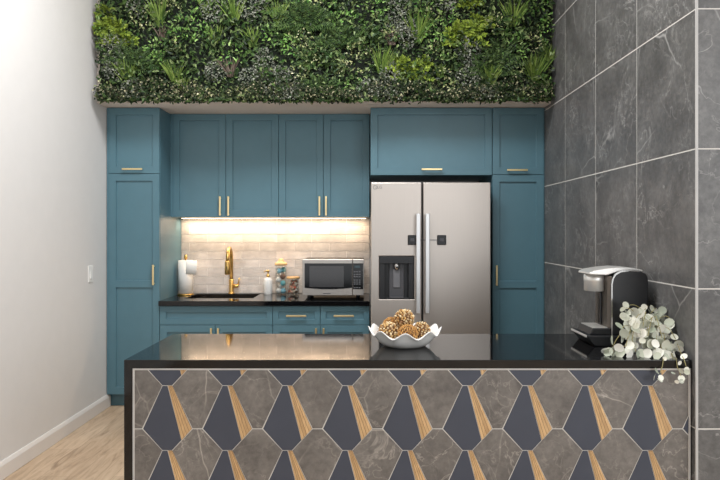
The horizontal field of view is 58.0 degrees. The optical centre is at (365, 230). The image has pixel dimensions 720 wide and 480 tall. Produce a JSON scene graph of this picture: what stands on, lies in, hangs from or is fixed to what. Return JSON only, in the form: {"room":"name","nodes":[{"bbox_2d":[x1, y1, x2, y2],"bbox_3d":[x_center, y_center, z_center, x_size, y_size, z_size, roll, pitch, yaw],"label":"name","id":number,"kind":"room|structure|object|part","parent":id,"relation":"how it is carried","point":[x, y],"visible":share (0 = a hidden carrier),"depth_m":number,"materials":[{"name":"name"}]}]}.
{"room":"kitchen","nodes":[
{"label":"kitchen","id":0,"kind":"room"},
{"bbox_2d":[0,0,106,460],"bbox_3d":[-2.060,-0.515,1.360,0.120,3.750,8.720,0,0,0],"label":"wall","id":1,"kind":"structure","parent":0,"point":[53,129],"depth_m":4.09,"materials":[{"name":"white paint"}]},
{"bbox_2d":[0,394,110,479],"bbox_3d":[-1.992,1.310,1.028,0.016,0.100,8.055,0,0,0],"label":"baseboard","id":2,"kind":"structure","parent":1,"relation":"attached to","point":[21,457],"depth_m":4.09,"materials":[{"name":"white paint"}]},
{"bbox_2d":[88,265,92,282],"bbox_3d":[-1.994,0.312,4.710,0.012,0.120,0.076,0,0,0],"label":"light switch","id":3,"kind":"object","parent":1,"relation":"attached to","point":[90,268],"visible":1,"depth_m":4.70,"materials":[{"name":"white plastic"}]},
{"bbox_2d":[3,405,123,479],"bbox_3d":[0.640,1.400,1.360,5.520,0.080,8.720,0,0,0],"label":"floor","id":4,"kind":"structure","parent":0,"point":[94,450],"depth_m":3.94,"materials":[{"name":"brown wood"}]},
{"bbox_2d":[107,108,180,404],"bbox_3d":[-1.791,0.205,5.277,0.406,2.309,0.623,0,0,0],"label":"pantry cabinet","id":5,"kind":"object","parent":4,"relation":"on","point":[144,242],"visible":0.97,"depth_m":5.01,"materials":[{"name":"blue paint"}]},
{"bbox_3d":[-1.789,-0.474,4.982,0.155,0.014,0.035,0,0,0],"label":"handle","id":6,"kind":"part","parent":5,"relation":"part of","materials":[{"name":"gold metal"}]},
{"bbox_3d":[-1.784,0.409,5.010,0.389,1.697,0.020,0,0,0],"label":"door","id":7,"kind":"part","parent":5,"relation":"part of","materials":[{"name":"blue paint"}]},
{"bbox_3d":[-1.784,-0.696,5.010,0.389,0.505,0.020,0,0,0],"label":"door","id":8,"kind":"part","parent":5,"relation":"part of","materials":[{"name":"blue paint"}]},
{"bbox_3d":[-1.629,0.336,4.982,0.014,0.155,0.035,0,0,0],"label":"handle","id":9,"kind":"part","parent":5,"relation":"part of","materials":[{"name":"gold metal"}]},
{"bbox_2d":[160,306,272,340],"bbox_3d":[-1.152,0.967,5.277,0.868,0.787,0.623,0,0,0],"label":"base cabinet","id":10,"kind":"object","parent":4,"relation":"on","point":[173,319],"visible":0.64,"depth_m":5.00,"materials":[{"name":"blue paint"}]},
{"bbox_3d":[-1.373,0.991,5.010,0.423,0.532,0.020,0,0,0],"label":"door","id":11,"kind":"part","parent":10,"relation":"part of","materials":[{"name":"blue paint"}]},
{"bbox_3d":[-0.939,0.991,5.010,0.439,0.532,0.020,0,0,0],"label":"door","id":12,"kind":"part","parent":10,"relation":"part of","materials":[{"name":"blue paint"}]},
{"bbox_2d":[158,293,369,305],"bbox_3d":[-0.779,0.553,5.277,1.614,0.037,0.623,0,0,0],"label":"countertop","id":13,"kind":"structure","parent":10,"relation":"on","point":[259,299],"depth_m":5.00,"materials":[{"name":"black stone"}]},
{"bbox_2d":[177,255,196,295],"bbox_3d":[-1.506,0.366,5.440,0.136,0.338,0.160,0,0,-31],"label":"paper towel holder","id":14,"kind":"object","parent":13,"relation":"on","point":[187,269],"visible":1,"depth_m":5.40,"materials":[{"name":"white paper"}]},
{"bbox_2d":[196,298,252,298],"bbox_3d":[-1.170,0.654,5.335,0.558,0.162,0.408,0,0,0],"label":"sink","id":15,"kind":"object","parent":13,"relation":"in","point":[196,298],"visible":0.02,"depth_m":5.54,"materials":[{"name":"metal"}]},
{"bbox_2d":[225,246,239,293],"bbox_3d":[-1.128,0.333,5.458,0.103,0.405,0.252,0,0,0],"label":"faucet","id":16,"kind":"object","parent":13,"relation":"on","point":[229,253],"visible":1,"depth_m":5.54,"materials":[{"name":"gold metal"}]},
{"bbox_3d":[-1.108,0.442,5.556,0.063,0.086,0.030,0,0,0],"label":"lever","id":17,"kind":"part","parent":16,"relation":"part of","materials":[{"name":"gold metal"}]},
{"bbox_2d":[264,270,271,294],"bbox_3d":[-0.826,0.432,5.480,0.074,0.205,0.074,0,0,0],"label":"soap dispenser","id":18,"kind":"object","parent":13,"relation":"on","point":[267,281],"visible":1,"depth_m":5.45,"materials":[{"name":"white ceramic"}]},
{"bbox_2d":[287,276,299,278],"bbox_3d":[-0.610,0.459,5.450,0.112,0.151,0.112,0,0,0],"label":"jar","id":19,"kind":"object","parent":13,"relation":"on","point":[288,277],"visible":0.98,"depth_m":5.41,"materials":[{"name":"brown wood"}]},
{"bbox_2d":[288,280,297,293],"bbox_3d":[-0.610,0.466,5.449,0.085,0.117,0.085,0,0,0],"label":"candy","id":20,"kind":"object","parent":19,"relation":"in","point":[293,288],"visible":1,"depth_m":5.43,"materials":[{"name":"multicoloured food"}]},
{"bbox_2d":[302,258,363,297],"bbox_3d":[-0.258,0.379,5.308,0.488,0.312,0.384,0,0,0],"label":"microwave","id":21,"kind":"object","parent":13,"relation":"on","point":[320,276],"visible":1,"depth_m":5.12,"materials":[{"name":"metal"}]},
{"bbox_3d":[-0.059,0.365,5.132,0.090,0.284,0.024,0,0,0],"label":"control panel","id":22,"kind":"part","parent":21,"relation":"part of","materials":[{"name":"metal"}]},
{"bbox_2d":[273,306,368,333],"bbox_3d":[-0.346,0.967,5.277,0.743,0.787,0.623,0,0,0],"label":"base cabinet","id":23,"kind":"object","parent":4,"relation":"on","point":[286,319],"visible":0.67,"depth_m":5.00,"materials":[{"name":"blue paint"}]},
{"bbox_3d":[-0.534,0.650,4.982,0.155,0.014,0.035,0,0,0],"label":"handle","id":24,"kind":"part","parent":23,"relation":"part of","materials":[{"name":"gold metal"}]},
{"bbox_3d":[-0.535,0.650,5.010,0.363,0.143,0.020,0,0,0],"label":"drawer","id":25,"kind":"part","parent":23,"relation":"part of","materials":[{"name":"blue paint"}]},
{"bbox_3d":[-0.535,0.991,5.010,0.363,0.532,0.020,0,0,0],"label":"door","id":26,"kind":"part","parent":23,"relation":"part of","materials":[{"name":"blue paint"}]},
{"bbox_3d":[-0.170,0.650,4.982,0.155,0.014,0.035,0,0,0],"label":"handle","id":27,"kind":"part","parent":23,"relation":"part of","materials":[{"name":"gold metal"}]},
{"bbox_3d":[-0.162,0.650,5.010,0.375,0.143,0.020,0,0,0],"label":"drawer","id":28,"kind":"part","parent":23,"relation":"part of","materials":[{"name":"blue paint"}]},
{"bbox_3d":[-0.162,0.991,5.010,0.375,0.532,0.020,0,0,0],"label":"door","id":29,"kind":"part","parent":23,"relation":"part of","materials":[{"name":"blue paint"}]},
{"bbox_2d":[133,368,690,479],"bbox_3d":[0.193,0.971,3.068,2.357,0.779,0.644,0,0,0],"label":"kitchen island","id":30,"kind":"object","parent":4,"relation":"on","point":[189,423],"visible":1,"depth_m":2.75,"materials":[{"name":"tile"}]},
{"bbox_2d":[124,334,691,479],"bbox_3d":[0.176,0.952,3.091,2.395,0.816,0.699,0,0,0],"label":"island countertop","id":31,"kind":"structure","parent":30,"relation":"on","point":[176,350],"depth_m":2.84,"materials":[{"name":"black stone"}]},
{"bbox_2d":[368,323,441,348],"bbox_3d":[0.183,0.496,3.083,0.348,0.096,0.346,0,0,0],"label":"fruit bowl","id":32,"kind":"object","parent":31,"relation":"on","point":[404,341],"visible":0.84,"depth_m":2.97,"materials":[{"name":"white ceramic"}]},
{"bbox_2d":[377,321,397,338],"bbox_3d":[0.105,0.473,3.054,0.103,0.100,0.099,0,0,0],"label":"decorative ball","id":33,"kind":"object","parent":32,"relation":"in","point":[390,329],"visible":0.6,"depth_m":3.02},
{"bbox_2d":[383,317,399,329],"bbox_3d":[0.123,0.461,3.142,0.094,0.093,0.093,0,0,0],"label":"decorative ball","id":34,"kind":"object","parent":32,"relation":"in","point":[391,319],"visible":0.26,"depth_m":3.12,"materials":[{"name":"brown wicker"}]},
{"bbox_2d":[394,309,414,326],"bbox_3d":[0.183,0.420,3.102,0.100,0.099,0.102,0,0,0],"label":"decorative ball","id":35,"kind":"object","parent":32,"relation":"in","point":[402,317],"visible":0.8,"depth_m":3.08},
{"bbox_2d":[397,324,417,338],"bbox_3d":[0.195,0.480,3.015,0.098,0.098,0.098,0,0,0],"label":"decorative ball","id":36,"kind":"object","parent":32,"relation":"in","point":[405,329],"visible":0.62,"depth_m":2.99,"materials":[{"name":"brown wicker"}]},
{"bbox_2d":[414,321,430,338],"bbox_3d":[0.264,0.470,3.086,0.089,0.086,0.084,0,0,0],"label":"decorative ball","id":37,"kind":"object","parent":32,"relation":"in","point":[422,327],"visible":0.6,"depth_m":3.06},
{"bbox_2d":[571,266,647,345],"bbox_3d":[1.194,0.358,3.174,0.316,0.371,0.233,0,0,0],"label":"coffee maker","id":38,"kind":"object","parent":31,"relation":"on","point":[612,286],"visible":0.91,"depth_m":3.08,"materials":[{"name":"plastic"}]},
{"bbox_3d":[1.038,0.496,3.174,0.004,0.011,0.225,0,0,0],"label":"trim","id":39,"kind":"part","parent":38,"relation":"part of","materials":[{"name":"silver metal"}]},
{"bbox_2d":[578,323,610,334],"bbox_3d":[1.112,0.478,3.174,0.101,0.033,0.182,0,0,0],"label":"drip tray","id":40,"kind":"object","parent":38,"relation":"on","point":[585,328],"depth_m":3.10,"materials":[{"name":"plastic"}]},
{"bbox_3d":[1.230,0.348,3.283,0.140,0.331,0.008,0,0,0],"label":"trim","id":41,"kind":"part","parent":38,"relation":"part of","materials":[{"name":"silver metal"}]},
{"bbox_3d":[1.192,0.192,3.180,0.255,0.038,0.166,0,0,0],"label":"lid","id":42,"kind":"part","parent":38,"relation":"part of","materials":[{"name":"silver metal"}]},
{"bbox_3d":[1.230,0.348,3.078,0.140,0.331,0.008,0,0,0],"label":"trim","id":43,"kind":"part","parent":38,"relation":"part of","materials":[{"name":"silver metal"}]},
{"bbox_2d":[601,302,689,383],"bbox_3d":[1.216,0.481,2.866,0.376,0.309,0.346,0,0,0],"label":"potted plant","id":44,"kind":"object","parent":31,"relation":"on","point":[642,330],"visible":0.98,"depth_m":2.82,"materials":[{"name":"green plant"}]},
{"bbox_3d":[1.232,0.484,2.930,0.112,0.120,0.112,0,0,0],"label":"pot","id":45,"kind":"part","parent":44,"relation":"part of","materials":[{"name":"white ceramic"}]},
{"bbox_2d":[371,182,490,333],"bbox_3d":[0.484,0.499,5.169,0.895,1.723,0.762,0,0,0],"label":"refrigerator","id":46,"kind":"object","parent":4,"relation":"on","point":[448,286],"depth_m":4.85,"materials":[{"name":"grey metal"}]},
{"bbox_3d":[0.226,0.456,4.886,0.379,1.638,0.072,0,0,0],"label":"freezer door","id":47,"kind":"part","parent":46,"relation":"part of","materials":[{"name":"metal"}]},
{"bbox_3d":[0.229,0.263,4.872,0.048,0.060,0.047,0,0,0],"label":"dispenser spout","id":48,"kind":"part","parent":46,"relation":"part of","materials":[{"name":"silver metal"}]},
{"bbox_3d":[0.386,0.240,4.819,0.032,0.738,0.062,0,0,0],"label":"handle","id":49,"kind":"part","parent":46,"relation":"part of","materials":[{"name":"metal"}]},
{"bbox_3d":[0.455,0.067,4.841,0.287,0.074,0.016,0,0,0],"label":"door latch","id":50,"kind":"part","parent":46,"relation":"part of","materials":[{"name":"silver metal"}]},
{"bbox_3d":[0.455,0.240,4.819,0.032,0.738,0.062,0,0,0],"label":"handle","id":51,"kind":"part","parent":46,"relation":"part of","materials":[{"name":"metal"}]},
{"bbox_3d":[0.679,0.456,4.886,0.504,1.638,0.072,0,0,0],"label":"fridge door","id":52,"kind":"part","parent":46,"relation":"part of","materials":[{"name":"metal"}]},
{"bbox_2d":[479,108,543,333],"bbox_3d":[1.173,0.205,5.277,0.400,2.309,0.623,0,0,0],"label":"pantry cabinet","id":53,"kind":"object","parent":4,"relation":"on","point":[516,180],"visible":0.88,"depth_m":5.01,"materials":[{"name":"blue paint"}]},
{"bbox_3d":[1.000,0.340,4.982,0.014,0.155,0.035,0,0,0],"label":"handle","id":54,"kind":"part","parent":53,"relation":"part of","materials":[{"name":"gold metal"}]},
{"bbox_3d":[1.169,0.412,5.010,0.390,1.689,0.020,0,0,0],"label":"door","id":55,"kind":"part","parent":53,"relation":"part of","materials":[{"name":"blue paint"}]},
{"bbox_3d":[1.169,-0.692,5.010,0.390,0.512,0.020,0,0,0],"label":"door","id":56,"kind":"part","parent":53,"relation":"part of","materials":[{"name":"blue paint"}]},
{"bbox_3d":[1.158,-0.466,4.982,0.158,0.014,0.035,0,0,0],"label":"handle","id":57,"kind":"part","parent":53,"relation":"part of","materials":[{"name":"gold metal"}]},
{"bbox_2d":[97,0,550,113],"bbox_3d":[-0.311,-1.671,5.220,3.378,1.438,0.760,0,0,0],"label":"wall","id":58,"kind":"structure","parent":0,"point":[234,107],"depth_m":4.97,"materials":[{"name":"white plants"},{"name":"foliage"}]},
{"bbox_2d":[92,0,555,104],"bbox_3d":[-0.309,-1.462,4.718,3.369,1.077,0.242,0,0,0],"label":"wall","id":59,"kind":"structure","parent":58,"relation":"attached to","point":[176,51],"depth_m":4.73,"materials":[{"name":"green plant"}]},
{"bbox_2d":[95,32,126,62],"bbox_3d":[-1.854,-1.344,4.723,0.244,0.251,0.089,0,0,0],"label":"plant","id":60,"kind":"object","parent":59,"relation":"on","point":[112,47],"depth_m":4.72,"materials":[{"name":"green plant"}]},
{"bbox_2d":[101,58,126,80],"bbox_3d":[-1.835,-1.185,4.723,0.203,0.185,0.092,0,0,0],"label":"plant","id":61,"kind":"object","parent":59,"relation":"on","point":[112,69],"depth_m":4.72,"materials":[{"name":"green plant"}]},
{"bbox_2d":[120,77,143,100],"bbox_3d":[-1.704,-1.037,4.724,0.192,0.178,0.098,0,0,0],"label":"plant","id":62,"kind":"object","parent":59,"relation":"on","point":[131,88],"depth_m":4.71,"materials":[{"name":"green plant"}]},
{"bbox_2d":[125,0,150,18],"bbox_3d":[-1.659,-1.635,4.725,0.208,0.170,0.094,0,0,0],"label":"plant","id":63,"kind":"object","parent":59,"relation":"on","point":[134,9],"depth_m":4.73,"materials":[{"name":"green plant"}]},
{"bbox_2d":[199,0,228,21],"bbox_3d":[-1.115,-1.640,4.724,0.223,0.239,0.100,0,0,0],"label":"plant","id":64,"kind":"object","parent":59,"relation":"on","point":[209,10],"depth_m":4.73,"materials":[{"name":"green plant"}]},
{"bbox_2d":[204,59,226,82],"bbox_3d":[-1.101,-1.170,4.726,0.178,0.178,0.094,0,0,0],"label":"plant","id":65,"kind":"object","parent":59,"relation":"on","point":[215,70],"depth_m":4.74,"materials":[{"name":"green plant"}]},
{"bbox_2d":[238,67,259,85],"bbox_3d":[-0.850,-1.126,4.729,0.184,0.148,0.086,0,0,0],"label":"plant","id":66,"kind":"object","parent":59,"relation":"on","point":[247,76],"depth_m":4.74,"materials":[{"name":"green plant"}]},
{"bbox_2d":[236,0,267,21],"bbox_3d":[-0.837,-1.637,4.727,0.261,0.211,0.093,0,0,0],"label":"plant","id":67,"kind":"object","parent":59,"relation":"on","point":[246,10],"depth_m":4.73,"materials":[{"name":"green plant"}]},
{"bbox_2d":[253,47,274,82],"bbox_3d":[-0.751,-1.212,4.725,0.173,0.275,0.094,0,0,0],"label":"plant","id":68,"kind":"object","parent":59,"relation":"on","point":[263,57],"depth_m":4.72,"materials":[{"name":"green plant"}]},
{"bbox_2d":[259,65,300,100],"bbox_3d":[-0.632,-1.082,4.725,0.310,0.269,0.097,0,0,0],"label":"plant","id":69,"kind":"object","parent":59,"relation":"on","point":[276,82],"depth_m":4.71,"materials":[{"name":"green plant"}]},
{"bbox_2d":[276,86,302,99],"bbox_3d":[-0.555,-1.010,4.724,0.218,0.125,0.097,0,0,0],"label":"plant","id":70,"kind":"object","parent":59,"relation":"on","point":[282,92],"depth_m":4.71,"materials":[{"name":"green plant"}]},
{"bbox_2d":[356,78,383,99],"bbox_3d":[0.032,-1.040,4.724,0.211,0.177,0.093,0,0,0],"label":"plant","id":71,"kind":"object","parent":59,"relation":"on","point":[366,88],"depth_m":4.71,"materials":[{"name":"green plant"}]},
{"bbox_2d":[378,61,399,95],"bbox_3d":[0.177,-1.109,4.723,0.182,0.288,0.098,0,0,0],"label":"plant","id":72,"kind":"object","parent":59,"relation":"on","point":[388,71],"depth_m":4.71,"materials":[{"name":"green plant"}]},
{"bbox_2d":[385,86,404,100],"bbox_3d":[0.205,-1.005,4.720,0.160,0.129,0.099,0,0,0],"label":"plant","id":73,"kind":"object","parent":59,"relation":"on","point":[392,93],"depth_m":4.71,"materials":[{"name":"green plant"}]},
{"bbox_2d":[385,0,410,38],"bbox_3d":[0.236,-1.595,4.724,0.194,0.406,0.097,0,0,0],"label":"plant","id":74,"kind":"object","parent":59,"relation":"on","point":[397,23],"depth_m":4.72,"materials":[{"name":"green plant"}]},
{"bbox_2d":[398,18,417,49],"bbox_3d":[0.306,-1.446,4.721,0.162,0.246,0.094,0,0,0],"label":"plant","id":75,"kind":"object","parent":59,"relation":"on","point":[407,28],"depth_m":4.73,"materials":[{"name":"green plant"}]},
{"bbox_2d":[435,0,455,12],"bbox_3d":[0.588,-1.653,4.722,0.174,0.154,0.085,0,0,0],"label":"plant","id":76,"kind":"object","parent":59,"relation":"on","point":[441,6],"depth_m":4.73,"materials":[{"name":"green plant"}]},
{"bbox_2d":[454,63,482,91],"bbox_3d":[0.748,-1.122,4.725,0.216,0.217,0.092,0,0,0],"label":"plant","id":77,"kind":"object","parent":59,"relation":"on","point":[468,77],"depth_m":4.72,"materials":[{"name":"green plant"}]},
{"bbox_2d":[455,36,481,67],"bbox_3d":[0.750,-1.314,4.725,0.207,0.249,0.095,0,0,0],"label":"plant","id":78,"kind":"object","parent":59,"relation":"on","point":[468,49],"depth_m":4.72,"materials":[{"name":"green plant"}]},
{"bbox_2d":[469,87,499,99],"bbox_3d":[0.868,-1.007,4.725,0.230,0.117,0.093,0,0,0],"label":"plant","id":79,"kind":"object","parent":59,"relation":"on","point":[475,93],"depth_m":4.71,"materials":[{"name":"green plant"}]},
{"bbox_2d":[181,181,478,333],"bbox_3d":[-0.301,-0.515,5.660,3.397,3.750,0.120,0,0,0],"label":"wall","id":80,"kind":"structure","parent":0,"point":[422,182],"depth_m":5.60,"materials":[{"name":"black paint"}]},
{"bbox_2d":[170,114,281,217],"bbox_3d":[-1.148,-0.532,5.412,0.878,0.837,0.353,0,0,0],"label":"upper cabinet","id":81,"kind":"object","parent":80,"relation":"attached to","point":[222,165],"visible":0.98,"depth_m":5.28,"materials":[{"name":"blue paint"}]},
{"bbox_3d":[-1.352,-0.531,5.280,0.427,0.836,0.020,0,0,0],"label":"door","id":82,"kind":"part","parent":81,"relation":"part of","materials":[{"name":"blue paint"}]},
{"bbox_3d":[-1.179,-0.202,5.253,0.014,0.155,0.035,0,0,0],"label":"handle","id":83,"kind":"part","parent":81,"relation":"part of","materials":[{"name":"gold metal"}]},
{"bbox_3d":[-1.111,-0.202,5.253,0.014,0.155,0.035,0,0,0],"label":"handle","id":84,"kind":"part","parent":81,"relation":"part of","materials":[{"name":"gold metal"}]},
{"bbox_3d":[-0.923,-0.531,5.280,0.424,0.836,0.020,0,0,0],"label":"door","id":85,"kind":"part","parent":81,"relation":"part of","materials":[{"name":"blue paint"}]},
{"bbox_2d":[182,218,365,218],"bbox_3d":[-0.780,-0.108,5.505,1.560,0.009,0.040,0,0,0],"label":"lamp","id":86,"kind":"object","parent":81,"relation":"attached to","point":[182,218],"visible":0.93,"depth_m":5.49,"materials":[{"name":"white plastic"}]},
{"bbox_2d":[181,218,368,292],"bbox_3d":[-0.778,0.210,5.594,1.617,0.648,0.010,0,0,0],"label":"backsplash","id":87,"kind":"structure","parent":80,"relation":"attached to","point":[257,245],"depth_m":5.59,"materials":[{"name":"tile"}]},
{"bbox_2d":[279,114,369,217],"bbox_3d":[-0.340,-0.532,5.412,0.737,0.837,0.353,0,0,0],"label":"upper cabinet","id":88,"kind":"object","parent":80,"relation":"attached to","point":[324,159],"visible":1,"depth_m":5.28,"materials":[{"name":"blue paint"}]},
{"bbox_3d":[-0.527,-0.531,5.280,0.360,0.836,0.020,0,0,0],"label":"door","id":89,"kind":"part","parent":88,"relation":"part of","materials":[{"name":"blue paint"}]},
{"bbox_3d":[-0.323,-0.202,5.253,0.014,0.155,0.035,0,0,0],"label":"handle","id":90,"kind":"part","parent":88,"relation":"part of","materials":[{"name":"gold metal"}]},
{"bbox_3d":[-0.158,-0.531,5.280,0.371,0.836,0.020,0,0,0],"label":"door","id":91,"kind":"part","parent":88,"relation":"part of","materials":[{"name":"blue paint"}]},
{"bbox_2d":[370,108,491,180],"bbox_3d":[0.503,-0.689,5.277,0.935,0.520,0.623,0,0,0],"label":"upper cabinet","id":92,"kind":"object","parent":80,"relation":"attached to","point":[407,144],"visible":1,"depth_m":5.01,"materials":[{"name":"blue paint"}]},
{"bbox_3d":[0.505,-0.472,4.982,0.158,0.014,0.035,0,0,0],"label":"handle","id":93,"kind":"part","parent":92,"relation":"part of","materials":[{"name":"gold metal"}]},
{"bbox_2d":[544,0,719,479],"bbox_3d":[2.389,-0.515,4.216,2.023,3.750,3.008,0,0,0],"label":"wall","id":94,"kind":"structure","parent":0,"point":[619,124],"depth_m":3.26,"materials":[{"name":"grey tile"}]},
{"bbox_2d":[695,0,697,479],"bbox_3d":[1.381,-0.515,2.714,0.011,3.750,0.008,0,0,0],"label":"trim","id":95,"kind":"structure","parent":94,"relation":"attached to","point":[696,1],"depth_m":2.71,"materials":[{"name":"metal"}]}
]}

